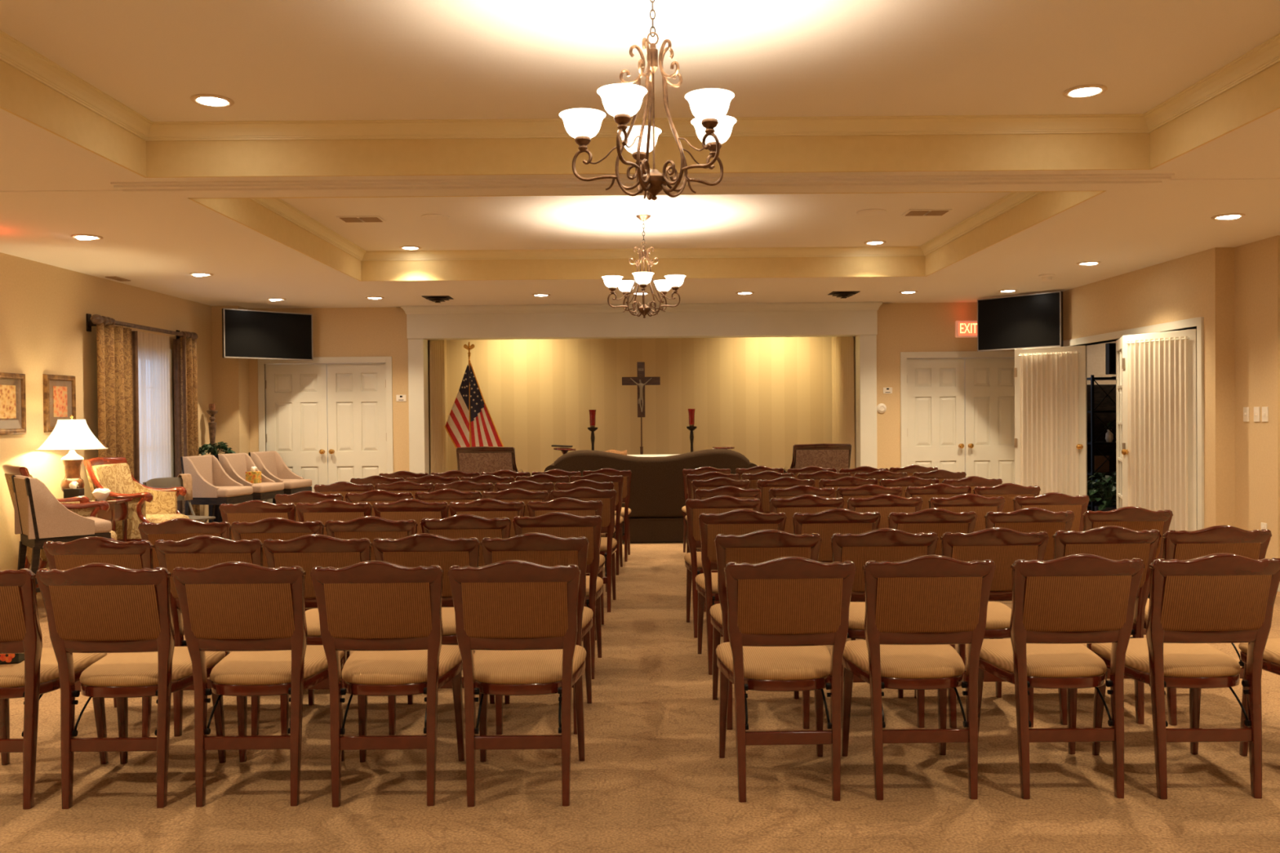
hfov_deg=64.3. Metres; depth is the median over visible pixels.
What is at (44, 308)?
wall
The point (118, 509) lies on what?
end table
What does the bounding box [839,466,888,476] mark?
folding chair
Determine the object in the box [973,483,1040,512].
folding chair
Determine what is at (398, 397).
wall plate
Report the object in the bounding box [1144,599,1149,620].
seat cushion
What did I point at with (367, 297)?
recessed light
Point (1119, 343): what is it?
door
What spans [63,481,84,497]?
tissue box
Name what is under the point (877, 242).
recessed light
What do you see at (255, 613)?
folding chair
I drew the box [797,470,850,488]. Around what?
folding chair
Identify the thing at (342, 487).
folding chair
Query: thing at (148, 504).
armchair
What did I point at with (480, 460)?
armchair
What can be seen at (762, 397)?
wall
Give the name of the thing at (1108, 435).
flower vase
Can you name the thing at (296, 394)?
door
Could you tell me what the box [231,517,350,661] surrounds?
folding chair
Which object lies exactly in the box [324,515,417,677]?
folding chair
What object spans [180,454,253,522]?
armchair
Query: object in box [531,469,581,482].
folding chair
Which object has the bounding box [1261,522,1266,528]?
wall outlet
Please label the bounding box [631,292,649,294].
recessed light
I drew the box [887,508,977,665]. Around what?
folding chair
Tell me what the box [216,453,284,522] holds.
armchair
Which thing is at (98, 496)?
bowl
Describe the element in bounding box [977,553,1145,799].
folding chair
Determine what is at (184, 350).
drape
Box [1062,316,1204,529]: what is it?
trim
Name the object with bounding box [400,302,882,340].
trim
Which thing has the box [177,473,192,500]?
cloth
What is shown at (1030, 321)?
television
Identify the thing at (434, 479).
folding chair
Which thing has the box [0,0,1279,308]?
ceiling
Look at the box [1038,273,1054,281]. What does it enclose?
smoke detector
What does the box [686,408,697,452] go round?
candle stand
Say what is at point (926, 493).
folding chair
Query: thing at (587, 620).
seat cushion
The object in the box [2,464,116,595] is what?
armchair
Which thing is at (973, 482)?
folding chair
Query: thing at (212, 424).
candlestick
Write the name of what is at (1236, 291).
wall
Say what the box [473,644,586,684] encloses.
seat cushion
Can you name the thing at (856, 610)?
seat cushion
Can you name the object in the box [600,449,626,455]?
folded throw
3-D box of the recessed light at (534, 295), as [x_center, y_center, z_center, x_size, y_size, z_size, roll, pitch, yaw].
[-1.084,-1.439,11.160,0.206,0.015,0.206,-1,1,0]
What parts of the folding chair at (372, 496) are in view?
leg, panel, rail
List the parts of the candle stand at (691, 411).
stem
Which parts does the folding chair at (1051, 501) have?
leg, rail, panel, leg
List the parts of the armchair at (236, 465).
backrest, seat frame, seat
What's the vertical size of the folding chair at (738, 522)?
0.895 m
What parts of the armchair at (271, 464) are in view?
backrest, seat, seat frame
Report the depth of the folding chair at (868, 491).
7.14 m
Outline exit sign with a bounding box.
[955,320,977,337]
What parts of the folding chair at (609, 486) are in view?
rail, leg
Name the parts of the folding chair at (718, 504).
leg, leg, rail, seat frame, rail, panel, leg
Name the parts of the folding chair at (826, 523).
leg, rail, panel, leg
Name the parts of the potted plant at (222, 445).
pot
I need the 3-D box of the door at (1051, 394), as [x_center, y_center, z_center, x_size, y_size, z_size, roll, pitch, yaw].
[4.370,0.184,10.879,0.756,2.066,0.104,0,1,42]
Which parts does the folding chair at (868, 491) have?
leg, panel, rail, leg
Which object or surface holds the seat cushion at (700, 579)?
on the folding chair at (738, 522)
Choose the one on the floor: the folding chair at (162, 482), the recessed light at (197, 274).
the folding chair at (162, 482)
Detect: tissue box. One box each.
[0,653,24,663]
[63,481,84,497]
[245,466,261,483]
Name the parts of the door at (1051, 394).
curtain rod, handle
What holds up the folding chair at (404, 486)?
on the floor
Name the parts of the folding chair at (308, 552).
leg, leg, rail, seat frame, panel, rail, leg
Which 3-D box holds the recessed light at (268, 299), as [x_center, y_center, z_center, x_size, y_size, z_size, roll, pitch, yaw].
[-4.050,-1.416,11.350,0.206,0.028,0.206,-1,1,0]
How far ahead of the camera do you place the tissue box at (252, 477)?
11.36 m
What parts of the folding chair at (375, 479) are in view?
rail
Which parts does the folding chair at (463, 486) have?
rail, panel, leg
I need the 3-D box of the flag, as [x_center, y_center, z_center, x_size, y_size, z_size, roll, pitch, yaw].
[-2.083,0.090,12.994,0.782,2.342,0.260,0,1,13]
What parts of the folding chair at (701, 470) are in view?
leg, leg, rail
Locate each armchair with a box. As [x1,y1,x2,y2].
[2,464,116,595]
[11,475,111,592]
[83,457,189,542]
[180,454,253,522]
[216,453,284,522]
[248,450,311,503]
[456,446,523,474]
[783,443,851,473]
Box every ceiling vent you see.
[105,276,130,281]
[336,215,385,222]
[422,295,453,302]
[828,291,859,298]
[902,208,951,215]
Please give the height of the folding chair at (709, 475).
0.895 m
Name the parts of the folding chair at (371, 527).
leg, panel, rail, leg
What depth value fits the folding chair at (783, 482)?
8.06 m
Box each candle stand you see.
[587,409,597,450]
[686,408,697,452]
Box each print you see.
[0,384,16,418]
[0,653,14,662]
[53,386,67,417]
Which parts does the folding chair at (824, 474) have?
rail, panel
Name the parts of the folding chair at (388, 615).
leg, leg, rail, panel, rail, seat frame, leg, leg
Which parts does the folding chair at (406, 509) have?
leg, rail, panel, leg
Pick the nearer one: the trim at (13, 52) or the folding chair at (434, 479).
the trim at (13, 52)
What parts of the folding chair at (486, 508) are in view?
leg, rail, panel, leg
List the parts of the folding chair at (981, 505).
leg, rail, panel, leg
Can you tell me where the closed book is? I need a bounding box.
[551,444,573,447]
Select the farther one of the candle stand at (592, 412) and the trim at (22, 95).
the candle stand at (592, 412)
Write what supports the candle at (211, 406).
on the candlestick at (212, 424)
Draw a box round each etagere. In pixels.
[1086,374,1116,511]
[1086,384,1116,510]
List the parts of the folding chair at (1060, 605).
leg, leg, seat frame, leg, rail, panel, rail, leg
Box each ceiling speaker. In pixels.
[420,213,449,220]
[856,208,886,215]
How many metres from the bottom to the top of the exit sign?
0.200 m
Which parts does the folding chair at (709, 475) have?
leg, leg, panel, rail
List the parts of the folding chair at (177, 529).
leg, panel, rail, leg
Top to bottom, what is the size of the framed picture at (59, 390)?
0.495 m
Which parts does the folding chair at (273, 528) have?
leg, panel, rail, leg, leg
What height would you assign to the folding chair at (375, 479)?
0.895 m
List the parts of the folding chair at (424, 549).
leg, leg, rail, panel, rail, seat frame, leg, leg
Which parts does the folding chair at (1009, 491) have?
leg, rail, panel, leg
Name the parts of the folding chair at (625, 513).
rail, panel, leg, leg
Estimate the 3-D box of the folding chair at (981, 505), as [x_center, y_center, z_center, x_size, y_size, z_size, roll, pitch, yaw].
[2.017,0.855,6.540,0.465,0.895,0.616,-1,1,-1]
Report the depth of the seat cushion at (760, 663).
3.80 m
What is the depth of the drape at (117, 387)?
9.54 m
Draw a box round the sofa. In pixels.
[544,448,757,542]
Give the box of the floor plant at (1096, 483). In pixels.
[1087,471,1116,511]
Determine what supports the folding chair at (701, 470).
on the floor
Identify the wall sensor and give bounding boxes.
[876,403,886,413]
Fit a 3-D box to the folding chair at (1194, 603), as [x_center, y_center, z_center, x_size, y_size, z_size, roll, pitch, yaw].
[2.048,0.888,3.865,0.465,0.895,0.616,-1,1,0]
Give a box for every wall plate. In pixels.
[395,395,406,401]
[883,387,892,393]
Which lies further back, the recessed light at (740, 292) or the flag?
the flag
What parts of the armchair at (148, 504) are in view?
rail, arm, panel, seat frame, panel, arm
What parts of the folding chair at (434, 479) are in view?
rail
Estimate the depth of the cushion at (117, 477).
9.00 m
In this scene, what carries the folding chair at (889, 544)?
on the floor
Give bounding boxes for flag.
[444,342,503,448]
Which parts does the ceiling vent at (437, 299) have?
vent frame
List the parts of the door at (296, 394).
panel, panel, panel, panel, panel, handle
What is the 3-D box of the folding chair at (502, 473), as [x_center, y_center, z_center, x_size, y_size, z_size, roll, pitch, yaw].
[-1.249,0.846,9.749,0.465,0.895,0.616,-1,1,0]
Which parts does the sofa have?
arm, backrest, arm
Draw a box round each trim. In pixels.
[0,29,1279,141]
[0,59,1279,177]
[0,173,1279,192]
[188,190,1106,281]
[249,191,1041,260]
[257,351,1014,501]
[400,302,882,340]
[408,334,877,475]
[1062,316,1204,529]
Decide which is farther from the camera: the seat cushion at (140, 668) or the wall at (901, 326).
the wall at (901, 326)
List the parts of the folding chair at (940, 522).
leg, rail, panel, leg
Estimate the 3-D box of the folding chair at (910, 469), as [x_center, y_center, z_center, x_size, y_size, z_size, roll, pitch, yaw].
[2.615,0.808,9.982,0.465,0.895,0.616,-1,1,0]
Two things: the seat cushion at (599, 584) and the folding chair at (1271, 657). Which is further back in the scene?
the seat cushion at (599, 584)
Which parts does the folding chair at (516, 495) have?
rail, panel, leg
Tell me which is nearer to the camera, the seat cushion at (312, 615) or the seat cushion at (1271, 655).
the seat cushion at (1271, 655)
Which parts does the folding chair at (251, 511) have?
leg, rail, panel, leg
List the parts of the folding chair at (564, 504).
leg, panel, rail, seat frame, leg, leg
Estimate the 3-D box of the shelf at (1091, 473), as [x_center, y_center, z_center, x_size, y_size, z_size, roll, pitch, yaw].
[5.810,0.568,12.377,0.790,0.024,0.400,-1,1,0]
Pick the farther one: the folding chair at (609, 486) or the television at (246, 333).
the television at (246, 333)
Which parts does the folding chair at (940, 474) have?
panel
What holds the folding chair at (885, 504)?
on the floor
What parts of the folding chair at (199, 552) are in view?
leg, rail, rail, panel, leg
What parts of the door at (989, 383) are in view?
handle, panel, panel, panel, panel, panel, panel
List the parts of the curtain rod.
rod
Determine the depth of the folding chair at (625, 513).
9.66 m
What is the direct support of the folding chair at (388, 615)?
on the floor
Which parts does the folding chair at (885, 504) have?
leg, rail, panel, leg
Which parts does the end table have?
drawer, leg, leg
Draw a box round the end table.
[89,497,132,542]
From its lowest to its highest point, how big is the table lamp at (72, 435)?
0.707 m
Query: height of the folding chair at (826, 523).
0.895 m
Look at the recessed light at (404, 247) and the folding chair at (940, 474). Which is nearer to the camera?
the folding chair at (940, 474)
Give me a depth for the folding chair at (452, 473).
9.47 m
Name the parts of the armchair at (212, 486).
trim, leg, backrest, leg, seat frame, seat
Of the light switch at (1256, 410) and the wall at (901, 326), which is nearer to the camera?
the light switch at (1256, 410)
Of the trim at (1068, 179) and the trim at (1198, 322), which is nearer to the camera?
the trim at (1068, 179)
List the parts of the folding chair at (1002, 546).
leg, rail, panel, seat frame, leg, rail, leg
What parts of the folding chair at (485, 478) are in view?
rail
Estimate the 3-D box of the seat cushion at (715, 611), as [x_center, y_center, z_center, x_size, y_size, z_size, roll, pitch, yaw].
[0.563,0.884,4.785,0.449,0.059,0.478,-1,1,0]
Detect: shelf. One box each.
[1086,377,1115,380]
[1087,410,1115,413]
[1087,441,1115,444]
[1087,471,1116,475]
[1088,502,1116,506]
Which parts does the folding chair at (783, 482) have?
leg, panel, rail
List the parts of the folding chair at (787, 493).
leg, panel, leg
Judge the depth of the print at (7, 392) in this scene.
8.08 m
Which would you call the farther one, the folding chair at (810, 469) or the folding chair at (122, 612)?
the folding chair at (810, 469)
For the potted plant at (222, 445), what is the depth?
11.36 m
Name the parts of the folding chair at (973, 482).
rail, panel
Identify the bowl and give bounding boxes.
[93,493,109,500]
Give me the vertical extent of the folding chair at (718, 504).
0.895 m
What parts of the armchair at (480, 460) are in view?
arm, rail, arm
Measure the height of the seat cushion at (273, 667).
0.059 m
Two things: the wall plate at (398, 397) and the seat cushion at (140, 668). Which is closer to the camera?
the seat cushion at (140, 668)
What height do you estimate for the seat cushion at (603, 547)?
0.059 m
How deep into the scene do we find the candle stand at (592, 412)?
12.92 m
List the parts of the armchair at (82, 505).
rail, leg, leg, arm, panel, panel, arm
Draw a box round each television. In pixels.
[222,307,312,360]
[977,290,1062,351]
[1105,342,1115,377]
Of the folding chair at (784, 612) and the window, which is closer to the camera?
the folding chair at (784, 612)
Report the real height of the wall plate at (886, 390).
0.075 m
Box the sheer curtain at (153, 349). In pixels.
[131,329,171,484]
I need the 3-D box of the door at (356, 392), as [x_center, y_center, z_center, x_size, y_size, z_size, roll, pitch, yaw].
[-3.427,0.254,12.344,0.726,2.035,0.107,-1,1,0]
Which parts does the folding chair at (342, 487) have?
panel, rail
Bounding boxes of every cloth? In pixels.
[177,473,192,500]
[626,453,679,457]
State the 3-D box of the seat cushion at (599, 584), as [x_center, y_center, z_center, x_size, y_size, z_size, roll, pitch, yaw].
[-0.432,0.882,5.661,0.449,0.059,0.478,-1,1,-1]
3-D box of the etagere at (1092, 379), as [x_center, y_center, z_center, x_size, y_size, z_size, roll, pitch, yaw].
[5.808,0.288,12.374,0.818,1.820,0.428,-1,1,0]
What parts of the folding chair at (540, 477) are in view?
rail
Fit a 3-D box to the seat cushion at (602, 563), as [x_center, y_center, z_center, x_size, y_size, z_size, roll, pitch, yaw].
[-0.456,0.871,6.591,0.449,0.059,0.478,-1,1,0]
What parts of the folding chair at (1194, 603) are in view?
leg, leg, seat frame, leg, rail, rail, panel, leg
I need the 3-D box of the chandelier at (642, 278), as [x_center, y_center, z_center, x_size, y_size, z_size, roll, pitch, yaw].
[0.029,-1.289,8.193,0.676,0.821,0.657,-1,1,0]
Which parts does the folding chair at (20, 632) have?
leg, rail, panel, rail, leg, seat frame, leg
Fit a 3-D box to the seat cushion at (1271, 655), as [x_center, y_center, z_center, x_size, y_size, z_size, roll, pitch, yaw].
[2.635,0.876,3.911,0.449,0.059,0.478,-1,1,0]
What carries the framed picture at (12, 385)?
attached to the wall at (44, 308)
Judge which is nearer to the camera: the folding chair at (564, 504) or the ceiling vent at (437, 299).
the folding chair at (564, 504)
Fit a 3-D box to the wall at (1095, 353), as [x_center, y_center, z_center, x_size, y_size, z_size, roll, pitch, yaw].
[6.908,-0.243,10.846,4.110,2.900,5.250,-1,1,0]
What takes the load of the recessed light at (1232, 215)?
in the ceiling
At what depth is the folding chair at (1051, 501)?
6.30 m
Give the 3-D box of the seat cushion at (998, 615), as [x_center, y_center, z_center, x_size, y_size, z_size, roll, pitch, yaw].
[1.552,0.875,4.778,0.449,0.059,0.478,-1,1,0]
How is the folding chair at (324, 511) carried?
on the floor
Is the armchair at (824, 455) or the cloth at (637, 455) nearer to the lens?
the armchair at (824, 455)
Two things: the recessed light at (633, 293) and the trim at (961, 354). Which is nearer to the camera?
the recessed light at (633, 293)
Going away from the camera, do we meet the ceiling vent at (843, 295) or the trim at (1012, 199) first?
the trim at (1012, 199)
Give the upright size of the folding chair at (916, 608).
0.895 m
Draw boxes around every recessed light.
[71,234,103,239]
[189,272,213,276]
[190,93,234,107]
[266,297,286,301]
[364,296,383,299]
[399,245,421,249]
[531,293,550,296]
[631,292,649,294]
[735,291,754,294]
[863,240,886,244]
[898,290,917,293]
[997,288,1017,292]
[1062,84,1107,97]
[1075,261,1101,265]
[1210,213,1245,219]
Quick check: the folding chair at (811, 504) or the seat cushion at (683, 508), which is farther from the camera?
the seat cushion at (683, 508)
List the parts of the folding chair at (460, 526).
leg, rail, panel, leg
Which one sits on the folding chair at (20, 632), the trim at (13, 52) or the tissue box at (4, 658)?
the tissue box at (4, 658)
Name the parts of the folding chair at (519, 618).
leg, leg, rail, panel, rail, seat frame, leg, leg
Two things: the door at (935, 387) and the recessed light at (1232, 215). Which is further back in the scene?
the door at (935, 387)
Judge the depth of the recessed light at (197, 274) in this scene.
9.28 m
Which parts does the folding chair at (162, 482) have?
backrest, leg, seat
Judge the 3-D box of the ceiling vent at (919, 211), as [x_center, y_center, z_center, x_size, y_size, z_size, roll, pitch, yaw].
[2.298,-1.714,8.158,0.340,0.012,0.220,-1,1,0]
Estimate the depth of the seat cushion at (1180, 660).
3.79 m
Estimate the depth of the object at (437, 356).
12.86 m
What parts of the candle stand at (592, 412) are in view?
stem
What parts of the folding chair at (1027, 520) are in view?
leg, rail, panel, leg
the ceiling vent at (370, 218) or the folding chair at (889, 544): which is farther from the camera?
the ceiling vent at (370, 218)
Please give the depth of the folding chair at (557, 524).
5.33 m
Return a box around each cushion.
[0,648,106,688]
[79,646,225,686]
[91,462,136,493]
[109,530,116,540]
[146,514,189,523]
[209,644,344,684]
[305,608,320,636]
[341,644,462,684]
[441,607,456,635]
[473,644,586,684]
[582,606,593,628]
[585,575,603,596]
[599,554,604,566]
[600,528,615,537]
[600,537,617,551]
[614,506,631,516]
[614,515,623,525]
[681,506,686,513]
[684,551,702,568]
[695,572,718,593]
[709,604,722,625]
[715,642,830,679]
[843,640,964,678]
[848,602,865,630]
[979,638,1106,677]
[985,601,1011,629]
[1091,638,1240,677]
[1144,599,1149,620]
[1238,638,1279,664]
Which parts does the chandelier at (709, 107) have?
lamp shade, arm, lamp shade, arm, lamp shade, arm, chain, stem, arm, arm, lamp shade, lamp shade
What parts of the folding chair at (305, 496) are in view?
leg, panel, rail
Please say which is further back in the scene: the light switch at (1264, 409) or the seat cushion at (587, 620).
the light switch at (1264, 409)
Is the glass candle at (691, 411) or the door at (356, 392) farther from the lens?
the glass candle at (691, 411)
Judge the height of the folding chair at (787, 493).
0.895 m
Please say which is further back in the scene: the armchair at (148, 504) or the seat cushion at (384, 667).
the armchair at (148, 504)
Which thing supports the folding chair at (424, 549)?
on the floor
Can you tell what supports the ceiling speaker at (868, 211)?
attached to the ceiling
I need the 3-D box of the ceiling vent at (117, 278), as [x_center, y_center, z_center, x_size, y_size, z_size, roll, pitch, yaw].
[-4.904,-1.387,9.568,0.100,0.011,0.280,-1,1,0]
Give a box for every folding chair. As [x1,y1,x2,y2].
[0,568,108,809]
[35,563,226,809]
[42,536,184,737]
[137,518,231,656]
[142,477,215,522]
[154,535,262,737]
[171,561,344,807]
[218,500,296,540]
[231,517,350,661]
[262,534,372,735]
[275,490,343,521]
[295,499,372,535]
[310,560,464,807]
[313,481,374,502]
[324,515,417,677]
[345,489,413,516]
[350,475,404,489]
[372,498,448,533]
[372,533,495,735]
[374,480,434,498]
[378,471,428,480]
[405,475,460,491]
[414,488,481,517]
[420,514,511,644]
[430,470,479,479]
[434,480,493,498]
[447,560,586,807]
[448,497,525,537]
[460,474,514,492]
[480,470,530,481]
[480,533,593,734]
[481,488,549,516]
[494,480,554,500]
[512,511,603,679]
[515,473,569,489]
[527,497,604,640]
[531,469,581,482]
[550,487,617,612]
[554,479,615,591]
[569,473,623,575]
[582,468,631,561]
[681,466,730,552]
[684,471,739,553]
[684,495,760,638]
[691,476,750,499]
[694,485,761,612]
[695,509,786,675]
[709,529,821,729]
[715,556,856,802]
[735,466,783,479]
[741,471,794,488]
[755,476,815,513]
[768,484,835,499]
[768,494,844,534]
[786,466,836,478]
[792,508,880,640]
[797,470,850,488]
[818,475,877,497]
[830,528,937,728]
[835,484,902,509]
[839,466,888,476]
[841,555,995,800]
[846,493,922,528]
[853,470,907,485]
[879,475,939,497]
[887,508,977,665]
[888,464,937,475]
[904,483,971,510]
[911,469,966,483]
[914,527,1048,728]
[928,493,1004,532]
[942,475,1002,493]
[957,507,1075,653]
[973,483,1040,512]
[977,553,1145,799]
[1013,492,1089,531]
[1014,525,1161,724]
[1082,506,1173,651]
[1091,553,1279,799]
[1143,524,1271,725]
[1238,638,1279,755]
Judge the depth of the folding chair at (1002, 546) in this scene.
4.44 m
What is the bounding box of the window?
[169,349,173,477]
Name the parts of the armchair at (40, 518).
trim, leg, backrest, trim, leg, seat frame, seat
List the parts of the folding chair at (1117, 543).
leg, rail, panel, leg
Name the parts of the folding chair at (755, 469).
rail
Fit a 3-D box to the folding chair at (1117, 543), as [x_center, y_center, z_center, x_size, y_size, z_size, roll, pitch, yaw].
[2.057,0.877,4.740,0.465,0.895,0.616,-1,1,0]
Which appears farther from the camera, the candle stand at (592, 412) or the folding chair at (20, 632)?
the candle stand at (592, 412)
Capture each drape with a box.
[96,323,139,482]
[173,337,199,515]
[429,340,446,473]
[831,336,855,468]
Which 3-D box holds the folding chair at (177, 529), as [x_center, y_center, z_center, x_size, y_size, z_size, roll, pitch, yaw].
[-2.315,0.907,5.446,0.465,0.895,0.616,-1,1,0]
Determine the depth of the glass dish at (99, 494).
8.35 m
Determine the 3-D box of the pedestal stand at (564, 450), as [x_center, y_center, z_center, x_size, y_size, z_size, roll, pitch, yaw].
[-0.881,0.755,11.970,0.306,1.019,0.305,-1,1,0]
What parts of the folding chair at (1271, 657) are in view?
leg, seat frame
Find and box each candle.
[208,404,215,410]
[588,409,595,425]
[688,408,695,424]
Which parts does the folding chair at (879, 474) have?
rail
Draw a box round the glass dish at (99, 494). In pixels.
[92,488,111,500]
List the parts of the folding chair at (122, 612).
leg, rail, panel, rail, leg, seat frame, leg, leg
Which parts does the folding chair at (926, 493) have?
leg, panel, rail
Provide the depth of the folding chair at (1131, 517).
5.34 m
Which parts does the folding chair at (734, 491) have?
leg, panel, rail, leg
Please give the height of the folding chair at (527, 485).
0.895 m
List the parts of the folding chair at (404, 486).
rail, panel, leg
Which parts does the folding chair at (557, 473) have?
rail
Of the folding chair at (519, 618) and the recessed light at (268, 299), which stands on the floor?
the folding chair at (519, 618)
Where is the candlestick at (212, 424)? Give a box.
[206,404,217,454]
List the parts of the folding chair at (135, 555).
leg, rail, panel, leg, leg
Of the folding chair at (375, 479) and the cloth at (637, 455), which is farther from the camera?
the cloth at (637, 455)
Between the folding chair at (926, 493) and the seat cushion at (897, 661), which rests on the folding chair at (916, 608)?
the seat cushion at (897, 661)
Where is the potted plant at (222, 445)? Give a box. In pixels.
[198,441,235,522]
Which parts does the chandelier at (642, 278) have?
lamp shade, arm, lamp shade, arm, lamp shade, stem, chain, arm, arm, lamp shade, arm, lamp shade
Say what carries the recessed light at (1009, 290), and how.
in the ceiling
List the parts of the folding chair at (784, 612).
leg, leg, seat frame, rail, panel, rail, leg, leg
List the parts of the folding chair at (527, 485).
leg, panel, rail, leg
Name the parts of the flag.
cord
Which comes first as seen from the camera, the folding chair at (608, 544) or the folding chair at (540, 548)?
the folding chair at (540, 548)
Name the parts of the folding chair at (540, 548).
leg, leg, rail, panel, leg, seat frame, leg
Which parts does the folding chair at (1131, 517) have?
leg, rail, panel, leg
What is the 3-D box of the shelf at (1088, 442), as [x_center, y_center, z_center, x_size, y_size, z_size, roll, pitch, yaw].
[5.807,0.199,12.373,0.790,0.024,0.400,-1,1,0]
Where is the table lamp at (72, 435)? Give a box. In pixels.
[35,414,107,492]
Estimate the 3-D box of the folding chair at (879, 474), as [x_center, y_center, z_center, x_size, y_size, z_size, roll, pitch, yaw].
[2.102,0.823,9.140,0.465,0.895,0.616,-1,1,-1]
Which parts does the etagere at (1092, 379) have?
post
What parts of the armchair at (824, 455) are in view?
arm, rail, arm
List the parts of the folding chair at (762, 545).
leg, seat frame, leg, rail, panel, leg, leg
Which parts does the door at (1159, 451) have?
handle, curtain rod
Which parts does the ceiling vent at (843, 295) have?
vent frame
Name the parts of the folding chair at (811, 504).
leg, rail, panel, leg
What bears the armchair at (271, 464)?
on the floor
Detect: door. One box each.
[265,364,328,502]
[326,363,386,484]
[906,358,964,472]
[964,357,1015,484]
[1013,345,1087,511]
[1115,336,1123,508]
[1121,328,1197,531]
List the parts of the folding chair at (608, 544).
leg, rail, panel, rail, seat frame, leg, leg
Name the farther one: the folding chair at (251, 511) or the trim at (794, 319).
the trim at (794, 319)
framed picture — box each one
[0,372,26,435]
[43,373,75,432]
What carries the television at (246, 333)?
attached to the wall at (901, 326)
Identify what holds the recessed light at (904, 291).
in the ceiling
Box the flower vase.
[1104,421,1113,442]
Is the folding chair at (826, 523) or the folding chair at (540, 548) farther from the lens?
the folding chair at (826, 523)
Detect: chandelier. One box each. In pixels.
[559,0,736,200]
[601,214,685,318]
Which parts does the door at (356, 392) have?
handle, panel, panel, panel, panel, panel, panel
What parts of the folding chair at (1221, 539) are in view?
seat frame, leg, rail, panel, leg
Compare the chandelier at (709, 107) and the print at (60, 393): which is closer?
the chandelier at (709, 107)
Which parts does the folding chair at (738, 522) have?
leg, leg, seat frame, rail, rail, panel, leg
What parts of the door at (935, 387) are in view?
panel, panel, panel, panel, panel, panel, handle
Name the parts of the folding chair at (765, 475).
panel, rail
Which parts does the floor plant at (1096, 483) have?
pot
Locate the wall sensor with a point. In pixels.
(881, 408)
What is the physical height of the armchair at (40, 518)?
1.000 m
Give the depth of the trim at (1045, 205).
9.90 m
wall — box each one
[0,252,249,570]
[248,302,1014,501]
[427,336,856,475]
[1062,235,1279,559]
[1086,341,1115,384]
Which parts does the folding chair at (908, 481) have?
panel, rail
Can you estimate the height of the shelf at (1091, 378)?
0.024 m
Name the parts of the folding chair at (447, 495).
rail, panel, leg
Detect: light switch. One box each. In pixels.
[1243,407,1248,422]
[1253,406,1259,422]
[1262,406,1268,422]
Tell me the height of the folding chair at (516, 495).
0.895 m
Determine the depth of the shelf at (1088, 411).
12.17 m
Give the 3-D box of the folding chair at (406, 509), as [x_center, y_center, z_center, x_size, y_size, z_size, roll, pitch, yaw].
[-1.410,0.886,6.529,0.465,0.895,0.616,-1,1,-1]
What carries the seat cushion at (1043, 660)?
on the folding chair at (1060, 605)
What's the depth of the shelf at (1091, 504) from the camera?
12.30 m
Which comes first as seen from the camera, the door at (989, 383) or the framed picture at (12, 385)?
the framed picture at (12, 385)
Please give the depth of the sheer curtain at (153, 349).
10.43 m
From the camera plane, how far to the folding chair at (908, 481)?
8.00 m
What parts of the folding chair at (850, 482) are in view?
leg, panel, rail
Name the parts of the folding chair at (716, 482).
leg, rail, panel, leg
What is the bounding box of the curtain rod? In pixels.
[85,313,198,340]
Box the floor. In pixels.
[0,542,1279,852]
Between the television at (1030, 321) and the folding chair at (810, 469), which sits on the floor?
the folding chair at (810, 469)
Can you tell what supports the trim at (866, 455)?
attached to the wall at (901, 326)
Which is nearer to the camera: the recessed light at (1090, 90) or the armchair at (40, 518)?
the recessed light at (1090, 90)
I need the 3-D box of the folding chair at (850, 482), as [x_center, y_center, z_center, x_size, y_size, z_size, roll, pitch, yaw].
[1.653,0.837,8.339,0.465,0.895,0.616,-1,1,-1]
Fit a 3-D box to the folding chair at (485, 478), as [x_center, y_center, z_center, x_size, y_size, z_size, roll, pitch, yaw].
[-1.313,0.855,9.039,0.465,0.895,0.616,-1,1,0]
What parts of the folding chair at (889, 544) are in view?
leg, seat frame, rail, rail, panel, leg, leg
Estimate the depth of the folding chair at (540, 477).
8.80 m
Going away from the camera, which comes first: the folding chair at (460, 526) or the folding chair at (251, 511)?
the folding chair at (460, 526)
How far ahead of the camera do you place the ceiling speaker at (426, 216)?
8.14 m
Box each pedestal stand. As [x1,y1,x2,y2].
[553,447,576,454]
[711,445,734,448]
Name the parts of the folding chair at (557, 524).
leg, rail, panel, rail, seat frame, leg, leg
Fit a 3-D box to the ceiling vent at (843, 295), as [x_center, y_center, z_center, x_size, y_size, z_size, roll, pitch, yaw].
[2.251,-1.447,11.241,0.300,0.058,0.300,-1,1,0]
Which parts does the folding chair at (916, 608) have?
leg, leg, seat frame, rail, panel, rail, leg, leg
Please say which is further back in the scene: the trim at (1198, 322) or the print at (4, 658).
the trim at (1198, 322)
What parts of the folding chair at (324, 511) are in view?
leg, rail, panel, leg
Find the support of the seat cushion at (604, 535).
on the folding chair at (609, 486)
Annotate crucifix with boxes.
[622,361,660,454]
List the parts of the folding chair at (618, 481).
rail, panel, leg, leg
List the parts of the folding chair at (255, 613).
leg, rail, panel, leg, rail, seat frame, leg, leg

